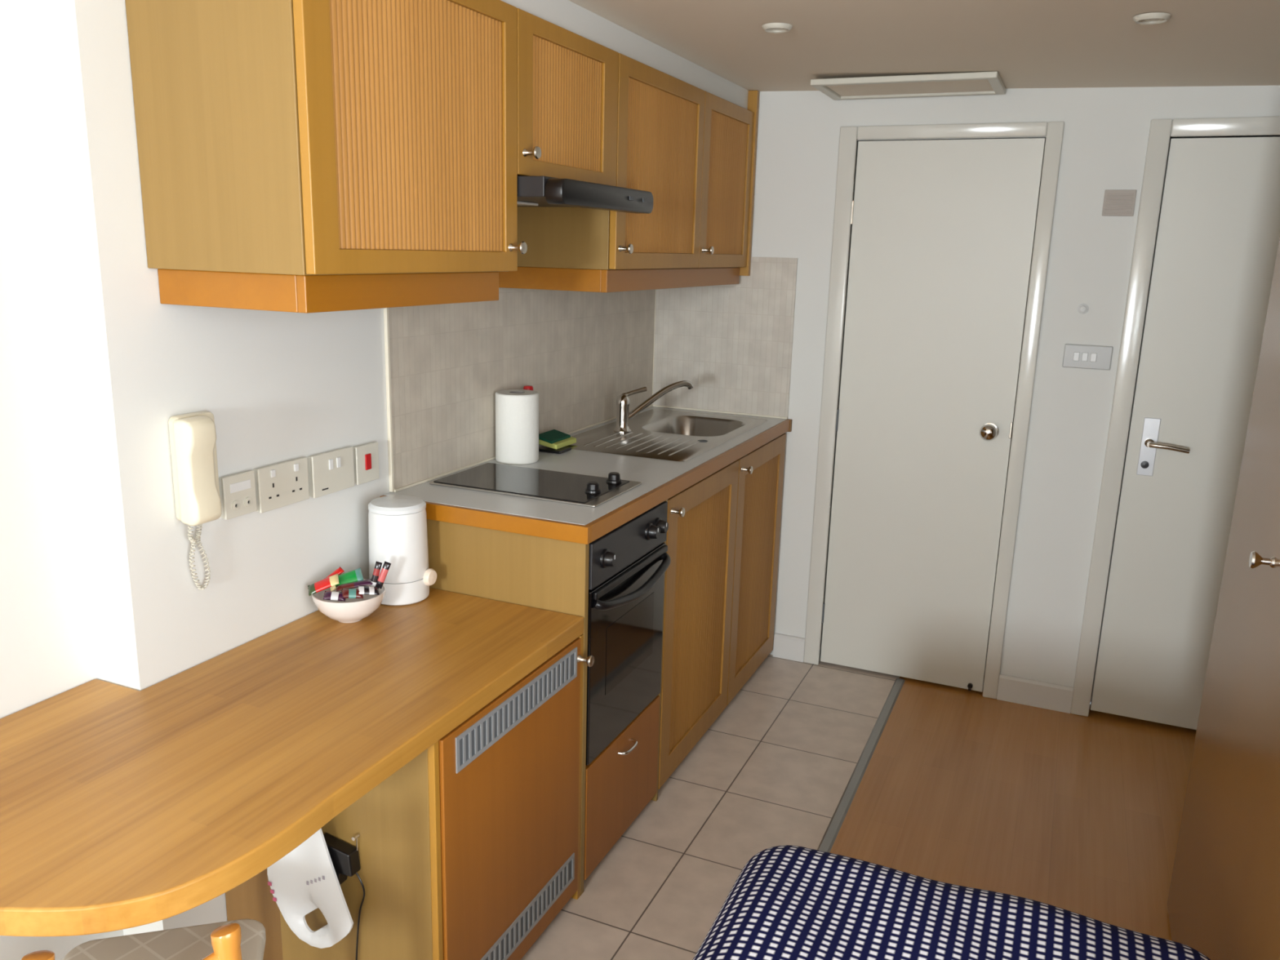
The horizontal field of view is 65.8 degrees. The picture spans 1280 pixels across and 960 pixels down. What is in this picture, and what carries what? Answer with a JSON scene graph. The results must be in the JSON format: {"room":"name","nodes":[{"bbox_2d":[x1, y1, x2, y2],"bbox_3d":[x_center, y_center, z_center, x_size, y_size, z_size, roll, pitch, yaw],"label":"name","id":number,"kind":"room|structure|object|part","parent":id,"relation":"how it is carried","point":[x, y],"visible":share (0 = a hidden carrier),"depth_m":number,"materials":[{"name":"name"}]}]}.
{"room":"studio apartment","nodes":[
{"label":"studio apartment","id":0,"kind":"room"},
{"bbox_2d":[0,0,655,959],"bbox_3d":[-1.694,0.359,0.382,0.278,2.150,8.300,7,14,23],"label":"wall","id":1,"kind":"structure","parent":0,"point":[96,581],"depth_m":1.84,"materials":[{"name":"white paint"}]},
{"bbox_2d":[168,411,222,590],"bbox_3d":[-0.830,0.048,1.885,0.073,0.346,0.105,7,14,23],"label":"phone","id":2,"kind":"object","parent":1,"relation":"attached to","point":[193,436],"visible":1,"depth_m":1.83,"materials":[{"name":"beige plastic"}]},
{"bbox_3d":[-0.854,0.145,1.909,0.022,0.146,0.056,3,13,6],"label":"coiled cord","id":3,"kind":"part","parent":2,"relation":"part of","materials":[{"name":"beige plastic"}]},
{"bbox_2d":[218,470,257,519],"bbox_3d":[-0.810,0.029,1.993,0.021,0.086,0.082,7,14,23],"label":"socket","id":4,"kind":"object","parent":1,"relation":"attached to","point":[237,495],"visible":0.99,"depth_m":1.98,"materials":[{"name":"white plastic"}]},
{"bbox_2d":[231,500,239,510],"bbox_3d":[-0.809,0.051,1.979,0.004,0.020,0.020,7,14,23],"label":"outlet","id":5,"kind":"object","parent":4,"relation":"attached to","point":[235,504],"depth_m":1.98,"materials":[{"name":"white plastic"}]},
{"bbox_2d":[244,497,252,506],"bbox_3d":[-0.795,0.045,2.009,0.004,0.020,0.020,7,14,23],"label":"outlet","id":6,"kind":"object","parent":4,"relation":"attached to","point":[247,500],"depth_m":2.01,"materials":[{"name":"white plastic"}]},
{"bbox_2d":[253,457,309,513],"bbox_3d":[-0.761,0.009,2.103,0.020,0.094,0.143,7,14,23],"label":"double socket","id":7,"kind":"object","parent":1,"relation":"attached to","point":[285,483],"visible":1,"depth_m":2.09,"materials":[{"name":"white plastic"}]},
{"bbox_2d":[0,587,583,936],"bbox_3d":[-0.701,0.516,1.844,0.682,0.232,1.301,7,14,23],"label":"countertop","id":8,"kind":"structure","parent":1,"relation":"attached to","point":[122,807],"depth_m":1.64,"materials":[{"name":"brown wood"}]},
{"bbox_2d":[266,827,353,948],"bbox_3d":[-0.633,0.732,1.909,0.206,0.374,0.040,7,14,23],"label":"holder","id":9,"kind":"object","parent":8,"relation":"hanging from","point":[304,881],"visible":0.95,"depth_m":1.90,"materials":[{"name":"white plastic"}]},
{"bbox_2d":[267,881,276,902],"bbox_3d":[-0.724,0.810,1.947,0.018,0.039,0.002,7,14,23],"label":"print","id":10,"kind":"object","parent":9,"relation":"attached to","point":[273,885],"depth_m":1.95,"materials":[{"name":"pink"}]},
{"bbox_2d":[311,578,386,622],"bbox_3d":[-0.649,0.278,2.209,0.160,0.066,0.160,7,14,23],"label":"bowl","id":11,"kind":"object","parent":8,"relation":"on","point":[353,610],"visible":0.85,"depth_m":2.16,"materials":[{"name":"white ceramic"}]},
{"bbox_2d":[307,573,339,595],"bbox_3d":[-0.701,0.232,2.189,0.071,0.041,0.030,-1,13,-11],"label":"snack packet","id":12,"kind":"object","parent":11,"relation":"in","point":[328,582],"visible":1,"depth_m":2.18,"materials":[{"name":"red plastic"}]},
{"bbox_2d":[323,591,345,601],"bbox_3d":[-0.666,0.253,2.157,0.047,0.019,0.025,-1,13,-11],"label":"snack packet","id":13,"kind":"object","parent":11,"relation":"in","point":[328,595],"visible":1,"depth_m":2.15,"materials":[{"name":"purple plastic"}]},
{"bbox_2d":[324,566,344,578],"bbox_3d":[-0.689,0.214,2.229,0.044,0.031,0.014,-8,16,-35],"label":"snack packet","id":14,"kind":"object","parent":11,"relation":"in","point":[340,570],"visible":0.62,"depth_m":2.23,"materials":[{"name":"red plastic"}]},
{"bbox_2d":[329,568,364,591],"bbox_3d":[-0.659,0.223,2.215,0.078,0.044,0.027,-2,14,-16],"label":"snack packet","id":15,"kind":"object","parent":11,"relation":"in","point":[356,575],"visible":0.8,"depth_m":2.21,"materials":[{"name":"green plastic"}]},
{"bbox_2d":[341,588,363,598],"bbox_3d":[-0.631,0.249,2.170,0.047,0.019,0.026,-2,14,-16],"label":"snack packet","id":16,"kind":"object","parent":11,"relation":"in","point":[347,593],"visible":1,"depth_m":2.16,"materials":[{"name":"red plastic"}]},
{"bbox_2d":[335,578,372,591],"bbox_3d":[-0.635,0.233,2.197,0.078,0.019,0.020,-2,14,-16],"label":"snack packet","id":17,"kind":"object","parent":11,"relation":"in","point":[366,582],"visible":0.98,"depth_m":2.19,"materials":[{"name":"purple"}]},
{"bbox_2d":[358,586,379,595],"bbox_3d":[-0.599,0.244,2.183,0.045,0.019,0.025,-4,14,-21],"label":"snack packet","id":18,"kind":"object","parent":11,"relation":"in","point":[371,590],"visible":1,"depth_m":2.18,"materials":[{"name":"white plastic"}]},
{"bbox_2d":[369,561,382,586],"bbox_3d":[-0.590,0.212,2.206,0.031,0.064,0.010,-4,14,-21],"label":"snack packet","id":19,"kind":"object","parent":11,"relation":"in","point":[378,565],"visible":0.95,"depth_m":2.20,"materials":[{"name":"red plastic"}]},
{"bbox_2d":[374,561,391,588],"bbox_3d":[-0.574,0.212,2.207,0.037,0.063,0.010,-3,14,-20],"label":"snack packet","id":20,"kind":"object","parent":11,"relation":"in","point":[386,566],"visible":1,"depth_m":2.20,"materials":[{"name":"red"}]},
{"bbox_2d":[368,494,436,605],"bbox_3d":[-0.569,0.162,2.335,0.138,0.240,0.141,-10,17,-40],"label":"kettle","id":21,"kind":"object","parent":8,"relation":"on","point":[397,524],"visible":0.95,"depth_m":2.28,"materials":[{"name":"white plastic"}]},
{"bbox_3d":[-0.567,0.055,2.311,0.132,0.022,0.132,7,14,23],"label":"lid","id":22,"kind":"part","parent":21,"relation":"part of","materials":[{"name":"white plastic"}]},
{"bbox_2d":[422,568,436,586],"bbox_3d":[-0.495,0.230,2.339,0.015,0.042,0.042,7,14,23],"label":"switch","id":23,"kind":"object","parent":21,"relation":"attached to","point":[429,575],"depth_m":2.33,"materials":[{"name":"beige plastic"}]},
{"bbox_2d":[124,0,527,313],"bbox_3d":[-0.548,-0.646,1.902,0.412,0.602,0.639,7,14,23],"label":"upper cabinet","id":24,"kind":"object","parent":1,"relation":"attached to","point":[295,156],"visible":1,"depth_m":1.68,"materials":[{"name":"brown wood"}]},
{"bbox_3d":[-0.699,-0.619,1.629,0.355,0.539,0.018,7,14,23],"label":"panel","id":25,"kind":"part","parent":24,"relation":"part of","materials":[{"name":"brown wood"}]},
{"bbox_3d":[-0.400,-0.659,1.833,0.020,0.536,0.637,7,14,23],"label":"door","id":26,"kind":"part","parent":24,"relation":"part of","materials":[{"name":"brown wood"}]},
{"bbox_3d":[-0.397,-0.662,1.839,0.008,0.456,0.527,7,14,23],"label":"door panel","id":27,"kind":"part","parent":24,"relation":"part of","materials":[{"name":"brown wood"}]},
{"bbox_3d":[-0.448,-0.741,2.183,0.355,0.539,0.018,7,14,23],"label":"panel","id":28,"kind":"part","parent":24,"relation":"part of","materials":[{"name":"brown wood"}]},
{"bbox_3d":[-0.263,-0.500,2.130,0.035,0.027,0.027,7,14,23],"label":"knob","id":29,"kind":"part","parent":24,"relation":"part of","materials":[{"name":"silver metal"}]},
{"bbox_2d":[306,446,354,498],"bbox_3d":[-0.698,-0.019,2.241,0.020,0.095,0.135,7,14,23],"label":"double switch","id":30,"kind":"object","parent":1,"relation":"attached to","point":[330,472],"visible":0.99,"depth_m":2.23,"materials":[{"name":"white plastic"}]},
{"bbox_2d":[353,441,379,484],"bbox_3d":[-0.650,-0.040,2.346,0.021,0.091,0.080,7,14,23],"label":"switch","id":31,"kind":"object","parent":1,"relation":"attached to","point":[366,456],"visible":0.95,"depth_m":2.33,"materials":[{"name":"white plastic"}]},
{"bbox_2d":[383,307,394,492],"bbox_3d":[-0.611,-0.206,2.405,0.010,0.484,0.008,7,14,23],"label":"trim","id":32,"kind":"structure","parent":1,"relation":"attached to","point":[386,322],"depth_m":2.40,"materials":[{"name":"beige"}]},
{"bbox_2d":[516,175,653,213],"bbox_3d":[-0.279,-0.692,2.412,0.475,0.058,0.495,7,14,23],"label":"extractor hood","id":33,"kind":"object","parent":1,"relation":"attached to","point":[532,190],"visible":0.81,"depth_m":2.22,"materials":[{"name":"grey metal"}]},
{"bbox_2d":[517,200,537,205],"bbox_3d":[-0.322,-0.662,2.357,0.070,0.006,0.200,7,14,23],"label":"lamp","id":34,"kind":"object","parent":33,"relation":"attached to","point":[519,202],"depth_m":2.39,"materials":[{"name":"white glass"}]},
{"bbox_2d":[393,288,787,492],"bbox_3d":[-0.026,-0.339,3.033,0.560,0.490,1.640,7,14,23],"label":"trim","id":35,"kind":"structure","parent":1,"relation":"attached to","point":[652,405],"depth_m":3.48,"materials":[{"name":"beige"}]},
{"bbox_2d":[517,53,705,269],"bbox_3d":[-0.084,-0.900,2.906,0.404,0.539,0.627,7,14,23],"label":"upper cabinet","id":36,"kind":"object","parent":1,"relation":"attached to","point":[660,116],"visible":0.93,"depth_m":2.73,"materials":[{"name":"brown wood"}]},
{"bbox_3d":[-0.233,-0.844,2.646,0.347,0.539,0.018,7,14,23],"label":"panel","id":37,"kind":"part","parent":36,"relation":"part of","materials":[{"name":"brown wood"}]},
{"bbox_3d":[-0.037,-0.615,2.627,0.035,0.027,0.027,7,14,23],"label":"knob","id":38,"kind":"part","parent":36,"relation":"part of","materials":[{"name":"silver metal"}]},
{"bbox_3d":[0.059,-0.883,2.846,0.020,0.536,0.624,7,14,23],"label":"door","id":39,"kind":"part","parent":36,"relation":"part of","materials":[{"name":"brown wood"}]},
{"bbox_3d":[0.062,-0.883,2.852,0.008,0.445,0.519,7,14,23],"label":"door panel","id":40,"kind":"part","parent":36,"relation":"part of","materials":[{"name":"brown wood"}]},
{"bbox_2d":[498,266,739,292],"bbox_3d":[-0.016,-0.662,3.209,0.340,0.060,1.122,7,14,23],"label":"trim","id":41,"kind":"structure","parent":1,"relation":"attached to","point":[526,277],"depth_m":2.75,"materials":[{"name":"orange wood"}]},
{"bbox_2d":[692,90,759,275],"bbox_3d":[0.150,-1.035,3.416,0.404,0.642,0.521,7,14,23],"label":"upper cabinet","id":42,"kind":"object","parent":1,"relation":"attached to","point":[728,126],"depth_m":3.36,"materials":[{"name":"brown wood"}]},
{"bbox_3d":[0.219,-0.742,3.191,0.035,0.027,0.027,7,14,23],"label":"knob","id":43,"kind":"part","parent":42,"relation":"part of","materials":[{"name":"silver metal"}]},
{"bbox_3d":[0.291,-0.995,3.356,0.008,0.445,0.391,7,14,23],"label":"door panel","id":44,"kind":"part","parent":42,"relation":"part of","materials":[{"name":"brown wood"}]},
{"bbox_3d":[0.239,-1.086,3.643,0.376,0.642,0.022,7,14,23],"label":"filler panel","id":45,"kind":"part","parent":42,"relation":"part of","materials":[{"name":"brown wood"}]},
{"bbox_2d":[500,0,748,109],"bbox_3d":[-0.236,-1.145,2.565,0.351,0.080,2.264,7,14,23],"label":"wall","id":46,"kind":"structure","parent":0,"point":[567,15],"depth_m":2.60,"materials":[{"name":"white paint"}]},
{"bbox_2d":[516,8,618,186],"bbox_3d":[-0.314,-0.889,2.381,0.412,0.334,0.498,7,14,23],"label":"upper cabinet","id":47,"kind":"object","parent":46,"relation":"attached to","point":[567,81],"visible":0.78,"depth_m":2.29,"materials":[{"name":"brown wood"}]},
{"bbox_3d":[-0.234,-0.708,2.138,0.035,0.027,0.027,7,14,23],"label":"knob","id":48,"kind":"part","parent":47,"relation":"part of","materials":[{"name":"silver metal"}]},
{"bbox_3d":[-0.170,-0.868,2.311,0.008,0.257,0.351,7,14,23],"label":"door panel","id":49,"kind":"part","parent":47,"relation":"part of","materials":[{"name":"brown wood"}]},
{"bbox_2d":[520,653,1196,959],"bbox_3d":[-0.517,1.571,0.172,2.568,0.050,8.100,7,14,23],"label":"floor","id":50,"kind":"structure","parent":0,"point":[1077,814],"depth_m":2.87,"materials":[{"name":"laminate"}]},
{"bbox_2d":[21,919,266,959],"bbox_3d":[-0.726,0.897,1.484,0.304,0.656,0.360,-2,14,-15],"label":"dining chair","id":51,"kind":"object","parent":50,"relation":"on","point":[241,939],"visible":1,"depth_m":1.57,"materials":[{"name":"grey fabric"}]},
{"bbox_3d":[-0.794,0.933,1.321,0.039,0.656,0.090,7,14,23],"label":"post","id":52,"kind":"part","parent":51,"relation":"part of","materials":[{"name":"brown wood"}]},
{"bbox_3d":[-0.663,0.659,1.293,0.236,0.043,0.056,-2,14,-15],"label":"rail","id":53,"kind":"part","parent":51,"relation":"part of","materials":[{"name":"brown wood"}]},
{"bbox_3d":[-0.563,0.924,1.384,0.038,0.656,0.076,0,13,-7],"label":"post","id":54,"kind":"part","parent":51,"relation":"part of","materials":[{"name":"brown wood"}]},
{"bbox_2d":[225,634,594,959],"bbox_3d":[-0.494,0.718,2.199,0.595,0.688,0.578,7,14,23],"label":"base cabinet","id":55,"kind":"object","parent":50,"relation":"on","point":[470,850],"visible":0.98,"depth_m":1.97,"materials":[{"name":"brown wood"}]},
{"bbox_2d":[323,832,364,959],"bbox_3d":[-0.575,0.837,1.921,0.094,0.339,0.028,7,14,23],"label":"power adaptor","id":56,"kind":"object","parent":55,"relation":"hanging from","point":[344,856],"visible":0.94,"depth_m":1.88,"materials":[{"name":"black plastic"}]},
{"bbox_3d":[-0.558,0.779,1.928,0.376,0.688,0.018,7,14,23],"label":"panel","id":57,"kind":"part","parent":55,"relation":"part of","materials":[{"name":"brown wood"}]},
{"bbox_3d":[-0.262,0.734,2.098,0.019,0.656,0.544,7,14,23],"label":"door","id":58,"kind":"part","parent":55,"relation":"part of","materials":[{"name":"orange wood"}]},
{"bbox_3d":[-0.124,0.411,2.256,0.035,0.027,0.027,7,14,23],"label":"knob","id":59,"kind":"part","parent":55,"relation":"part of","materials":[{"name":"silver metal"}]},
{"bbox_2d":[426,519,589,896],"bbox_3d":[-0.386,0.550,2.449,0.558,0.908,0.019,7,14,23],"label":"end panel","id":60,"kind":"object","parent":50,"relation":"on","point":[547,574],"visible":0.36,"depth_m":2.33,"materials":[{"name":"brown wood"}]},
{"bbox_2d":[583,499,667,879],"bbox_3d":[-0.274,0.503,2.663,0.586,0.908,0.470,7,14,23],"label":"base cabinet","id":61,"kind":"object","parent":50,"relation":"on","point":[623,779],"visible":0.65,"depth_m":2.59,"materials":[{"name":"brown wood"}]},
{"bbox_3d":[-0.048,0.799,2.620,0.020,0.303,0.453,7,14,23],"label":"drawer","id":62,"kind":"part","parent":61,"relation":"part of","materials":[{"name":"orange wood"}]},
{"bbox_3d":[-0.028,0.697,2.580,0.027,0.008,0.088,7,14,23],"label":"drawer handle","id":63,"kind":"part","parent":61,"relation":"part of","materials":[{"name":"silver metal"}]},
{"bbox_2d":[586,501,671,765],"bbox_3d":[-0.252,0.346,2.613,0.573,0.563,0.453,7,14,23],"label":"oven","id":64,"kind":"object","parent":61,"relation":"in","point":[628,565],"visible":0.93,"depth_m":2.48,"materials":[{"name":"black metal"}]},
{"bbox_3d":[-0.071,0.185,2.313,0.027,0.046,0.046,7,14,23],"label":"knob","id":65,"kind":"part","parent":64,"relation":"part of","materials":[{"name":"black plastic"}]},
{"bbox_3d":[-0.029,0.154,2.469,0.025,0.111,0.452,7,14,23],"label":"control panel","id":66,"kind":"part","parent":64,"relation":"part of","materials":[{"name":"grey metal"}]},
{"bbox_3d":[-0.008,0.264,2.483,0.045,0.055,0.435,7,14,23],"label":"handle","id":67,"kind":"part","parent":64,"relation":"part of","materials":[{"name":"black plastic"}]},
{"bbox_3d":[0.034,0.134,2.545,0.027,0.046,0.046,7,14,23],"label":"knob","id":68,"kind":"part","parent":64,"relation":"part of","materials":[{"name":"black plastic"}]},
{"bbox_3d":[0.057,0.123,2.596,0.027,0.046,0.046,7,14,23],"label":"knob","id":69,"kind":"part","parent":64,"relation":"part of","materials":[{"name":"black plastic"}]},
{"bbox_3d":[-0.194,0.456,2.873,0.558,0.908,0.012,7,14,23],"label":"panel","id":70,"kind":"part","parent":61,"relation":"part of","materials":[{"name":"brown wood"}]},
{"bbox_2d":[657,460,738,789],"bbox_3d":[-0.047,0.399,3.141,0.585,0.905,0.602,7,14,23],"label":"base cabinet","id":71,"kind":"object","parent":50,"relation":"on","point":[701,517],"visible":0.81,"depth_m":3.01,"materials":[{"name":"brown wood"}]},
{"bbox_2d":[379,406,791,544],"bbox_3d":[-0.034,-0.072,3.069,0.576,0.046,1.686,7,14,23],"label":"countertop","id":72,"kind":"structure","parent":71,"relation":"on","point":[661,480],"depth_m":2.49,"materials":[{"name":"grey laminate"}]},
{"bbox_2d":[495,389,538,464],"bbox_3d":[-0.353,-0.154,2.844,0.124,0.198,0.124,7,14,23],"label":"roll","id":73,"kind":"object","parent":72,"relation":"on","point":[517,411],"visible":1,"depth_m":2.80,"materials":[{"name":"white paper"}]},
{"bbox_2d":[523,385,533,390],"bbox_3d":[-0.335,-0.183,2.961,0.064,0.201,0.064,7,14,23],"label":"bottle","id":74,"kind":"object","parent":72,"relation":"on","point":[526,387],"visible":0.13,"depth_m":2.93,"materials":[{"name":"red plastic"}]},
{"bbox_2d":[429,462,641,507],"bbox_3d":[-0.269,-0.004,2.581,0.481,0.031,0.283,7,14,23],"label":"cooktop","id":75,"kind":"object","parent":72,"relation":"in","point":[581,490],"visible":1,"depth_m":2.55,"materials":[{"name":"black glass"}]},
{"bbox_3d":[-0.118,0.017,2.491,0.042,0.023,0.042,7,14,23],"label":"knob","id":76,"kind":"part","parent":75,"relation":"part of","materials":[{"name":"black plastic"}]},
{"bbox_3d":[-0.068,-0.007,2.601,0.042,0.023,0.042,7,14,23],"label":"knob","id":77,"kind":"part","parent":75,"relation":"part of","materials":[{"name":"black plastic"}]},
{"bbox_2d":[538,445,571,453],"bbox_3d":[-0.265,-0.094,3.014,0.090,0.009,0.075,7,14,23],"label":"tray","id":78,"kind":"object","parent":72,"relation":"on","point":[550,449],"depth_m":2.99,"materials":[{"name":"black plastic"}]},
{"bbox_2d":[538,429,576,453],"bbox_3d":[-0.253,-0.119,3.039,0.092,0.048,0.140,7,14,23],"label":"sponge","id":79,"kind":"object","parent":72,"relation":"on","point":[553,441],"visible":0.81,"depth_m":3.01,"materials":[{"name":"green plastic"}]},
{"bbox_2d":[613,380,693,432],"bbox_3d":[0.055,-0.254,3.385,0.314,0.162,0.060,-5,15,-28],"label":"tap","id":80,"kind":"object","parent":72,"relation":"on","point":[624,415],"visible":1,"depth_m":3.34,"materials":[{"name":"silver metal"}]},
{"bbox_3d":[-0.019,-0.296,3.345,0.100,0.034,0.018,-9,17,-38],"label":"lever","id":81,"kind":"part","parent":80,"relation":"part of","materials":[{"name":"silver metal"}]},
{"bbox_3d":[0.072,-0.275,3.395,0.272,0.125,0.031,-7,16,-32],"label":"spout","id":82,"kind":"part","parent":80,"relation":"part of","materials":[{"name":"silver metal"}]},
{"bbox_2d":[566,408,767,461],"bbox_3d":[0.090,-0.096,3.393,0.468,0.154,0.860,7,14,23],"label":"sink","id":83,"kind":"object","parent":72,"relation":"in","point":[655,433],"visible":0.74,"depth_m":3.30,"materials":[{"name":"silver metal"}]},
{"bbox_3d":[0.103,0.087,2.693,0.035,0.027,0.027,7,14,23],"label":"knob","id":84,"kind":"part","parent":71,"relation":"part of","materials":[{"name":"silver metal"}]},
{"bbox_3d":[0.181,0.411,3.043,0.008,0.726,0.463,7,14,23],"label":"door panel","id":85,"kind":"part","parent":71,"relation":"part of","materials":[{"name":"brown wood"}]},
{"bbox_2d":[726,433,786,705],"bbox_3d":[0.189,0.284,3.659,0.585,0.905,0.552,7,14,23],"label":"base cabinet","id":86,"kind":"object","parent":50,"relation":"on","point":[761,471],"visible":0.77,"depth_m":3.54,"materials":[{"name":"brown wood"}]},
{"bbox_3d":[0.351,-0.034,3.238,0.035,0.027,0.027,7,14,23],"label":"knob","id":87,"kind":"part","parent":86,"relation":"part of","materials":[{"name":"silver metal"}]},
{"bbox_3d":[0.416,0.296,3.561,0.008,0.726,0.413,7,14,23],"label":"door panel","id":88,"kind":"part","parent":86,"relation":"part of","materials":[{"name":"brown wood"}]},
{"bbox_2d":[1167,237,1279,959],"bbox_3d":[1.256,0.273,1.447,0.581,1.990,1.525,7,14,23],"label":"wardrobe","id":89,"kind":"object","parent":50,"relation":"on","point":[1224,900],"visible":1,"depth_m":1.90,"materials":[{"name":"brown wood"}]},
{"bbox_3d":[1.107,0.144,1.761,0.036,0.032,0.032,7,14,23],"label":"knob","id":90,"kind":"part","parent":89,"relation":"part of","materials":[{"name":"silver metal"}]},
{"bbox_3d":[0.115,1.199,0.694,0.681,0.470,2.170,7,14,23],"label":"bed","id":91,"kind":"object","parent":50,"relation":"on","visible":0},
{"bbox_2d":[692,844,1210,959],"bbox_3d":[0.102,1.085,0.688,0.810,0.435,2.339,7,14,23],"label":"quilt","id":92,"kind":"object","parent":91,"relation":"on","point":[787,902],"visible":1,"depth_m":1.52,"materials":[{"name":"blue fabric"}]},
{"bbox_2d":[568,0,1279,91],"bbox_3d":[-0.479,-0.565,-0.374,2.868,0.242,8.300,7,14,23],"label":"ceiling","id":93,"kind":"structure","parent":0,"point":[1029,43],"depth_m":2.49,"materials":[{"name":"beige paint"}]},
{"bbox_2d":[761,22,792,33],"bbox_3d":[0.339,-1.119,2.448,0.076,0.010,0.076,7,14,23],"label":"recessed light","id":94,"kind":"object","parent":93,"relation":"in","point":[776,28],"visible":1,"depth_m":2.43,"materials":[{"name":"white plastic"}]},
{"bbox_3d":[0.339,-1.121,2.447,0.049,0.004,0.049,6,14,17],"label":"bulb","id":95,"kind":"part","parent":94,"relation":"part of","materials":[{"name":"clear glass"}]},
{"bbox_2d":[810,71,1005,100],"bbox_3d":[0.859,-1.254,3.154,0.560,0.018,0.325,7,14,23],"label":"ceiling hatch","id":96,"kind":"object","parent":93,"relation":"attached to","point":[976,83],"visible":1,"depth_m":3.12,"materials":[{"name":"white plastic"}]},
{"bbox_3d":[0.859,-1.257,3.154,0.498,0.008,0.273,7,14,23],"label":"panel","id":97,"kind":"part","parent":96,"relation":"part of","materials":[{"name":"beige paint"}]},
{"bbox_2d":[1133,12,1171,24],"bbox_3d":[1.122,-1.010,2.167,0.076,0.010,0.076,7,14,23],"label":"recessed light","id":98,"kind":"object","parent":93,"relation":"in","point":[1153,18],"visible":1,"depth_m":2.15,"materials":[{"name":"white plastic"}]},
{"bbox_3d":[1.122,-1.013,2.167,0.049,0.004,0.049,-2,14,-15],"label":"bulb","id":99,"kind":"part","parent":98,"relation":"part of","materials":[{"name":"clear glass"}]},
{"bbox_2d":[653,85,1279,686],"bbox_3d":[1.258,-0.272,3.446,2.600,2.140,0.128,7,14,23],"label":"wall","id":100,"kind":"structure","parent":0,"point":[1106,130],"depth_m":3.45,"materials":[{"name":"white paint"}]},
{"bbox_2d":[773,632,804,662],"bbox_3d":[0.587,0.658,3.885,0.123,0.095,0.016,7,14,23],"label":"baseboard","id":101,"kind":"structure","parent":100,"relation":"attached to","point":[785,646],"depth_m":3.88,"materials":[{"name":"white"}]},
{"bbox_2d":[817,677,905,852],"bbox_3d":[-0.637,1.541,0.162,0.034,0.005,7.996,7,14,23],"label":"trim","id":102,"kind":"structure","parent":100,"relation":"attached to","point":[828,838],"depth_m":3.05,"materials":[{"name":"grey metal"}]},
{"bbox_2d":[820,137,1045,692],"bbox_3d":[0.993,-0.194,3.498,0.606,1.926,0.113,7,14,23],"label":"door","id":103,"kind":"structure","parent":100,"relation":"in","point":[943,231],"depth_m":3.49,"materials":[{"name":"white paint"}]},
{"bbox_3d":[1.196,-0.166,3.390,0.058,0.058,0.073,7,14,23],"label":"knob","id":104,"kind":"part","parent":103,"relation":"part of","materials":[{"name":"silver metal"}]},
{"bbox_2d":[803,121,1064,698],"bbox_3d":[0.995,-0.213,3.505,0.717,1.986,0.018,7,14,23],"label":"trim","id":105,"kind":"structure","parent":100,"relation":"attached to","point":[1054,131],"depth_m":3.45,"materials":[{"name":"white paint"}]},
{"bbox_2d":[996,673,1073,713],"bbox_3d":[1.410,0.762,3.534,0.246,0.095,0.016,7,14,23],"label":"baseboard","id":106,"kind":"structure","parent":100,"relation":"attached to","point":[1031,692],"depth_m":3.53,"materials":[{"name":"white"}]},
{"bbox_2d":[1077,303,1088,314],"bbox_3d":[1.444,-0.558,3.223,0.034,0.034,0.022,7,14,23],"label":"wall hook","id":107,"kind":"object","parent":100,"relation":"attached to","point":[1082,308],"visible":1,"depth_m":3.22,"materials":[{"name":"white plastic"}]},
{"bbox_2d":[1062,343,1112,369],"bbox_3d":[1.470,-0.404,3.249,0.145,0.077,0.014,7,14,23],"label":"light switch","id":108,"kind":"object","parent":100,"relation":"attached to","point":[1075,356],"visible":1,"depth_m":3.25,"materials":[{"name":"grey plastic"}]},
{"bbox_2d":[1102,189,1136,216],"bbox_3d":[1.515,-0.876,3.126,0.091,0.080,0.012,7,14,23],"label":"air vent","id":109,"kind":"object","parent":100,"relation":"in","point":[1117,202],"visible":1,"depth_m":3.12,"materials":[{"name":"beige plastic"}]},
{"bbox_2d":[1070,115,1279,716],"bbox_3d":[1.880,-0.101,3.128,0.728,1.986,0.018,7,14,23],"label":"trim","id":110,"kind":"structure","parent":100,"relation":"attached to","point":[1161,131],"depth_m":3.19,"materials":[{"name":"white paint"}]},
{"bbox_2d":[1090,136,1279,729],"bbox_3d":[1.877,-0.084,3.129,0.601,1.908,0.100,7,14,23],"label":"door","id":111,"kind":"structure","parent":100,"relation":"in","point":[1218,233],"depth_m":3.17,"materials":[{"name":"white paint"}]},
{"bbox_3d":[1.661,-0.108,3.230,0.048,0.191,0.004,7,14,23],"label":"handle plate","id":112,"kind":"part","parent":111,"relation":"part of","materials":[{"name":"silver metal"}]},
{"bbox_3d":[1.696,-0.109,3.181,0.128,0.031,0.056,7,14,23],"label":"lever handle","id":113,"kind":"part","parent":111,"relation":"part of","materials":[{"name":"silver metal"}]}
]}

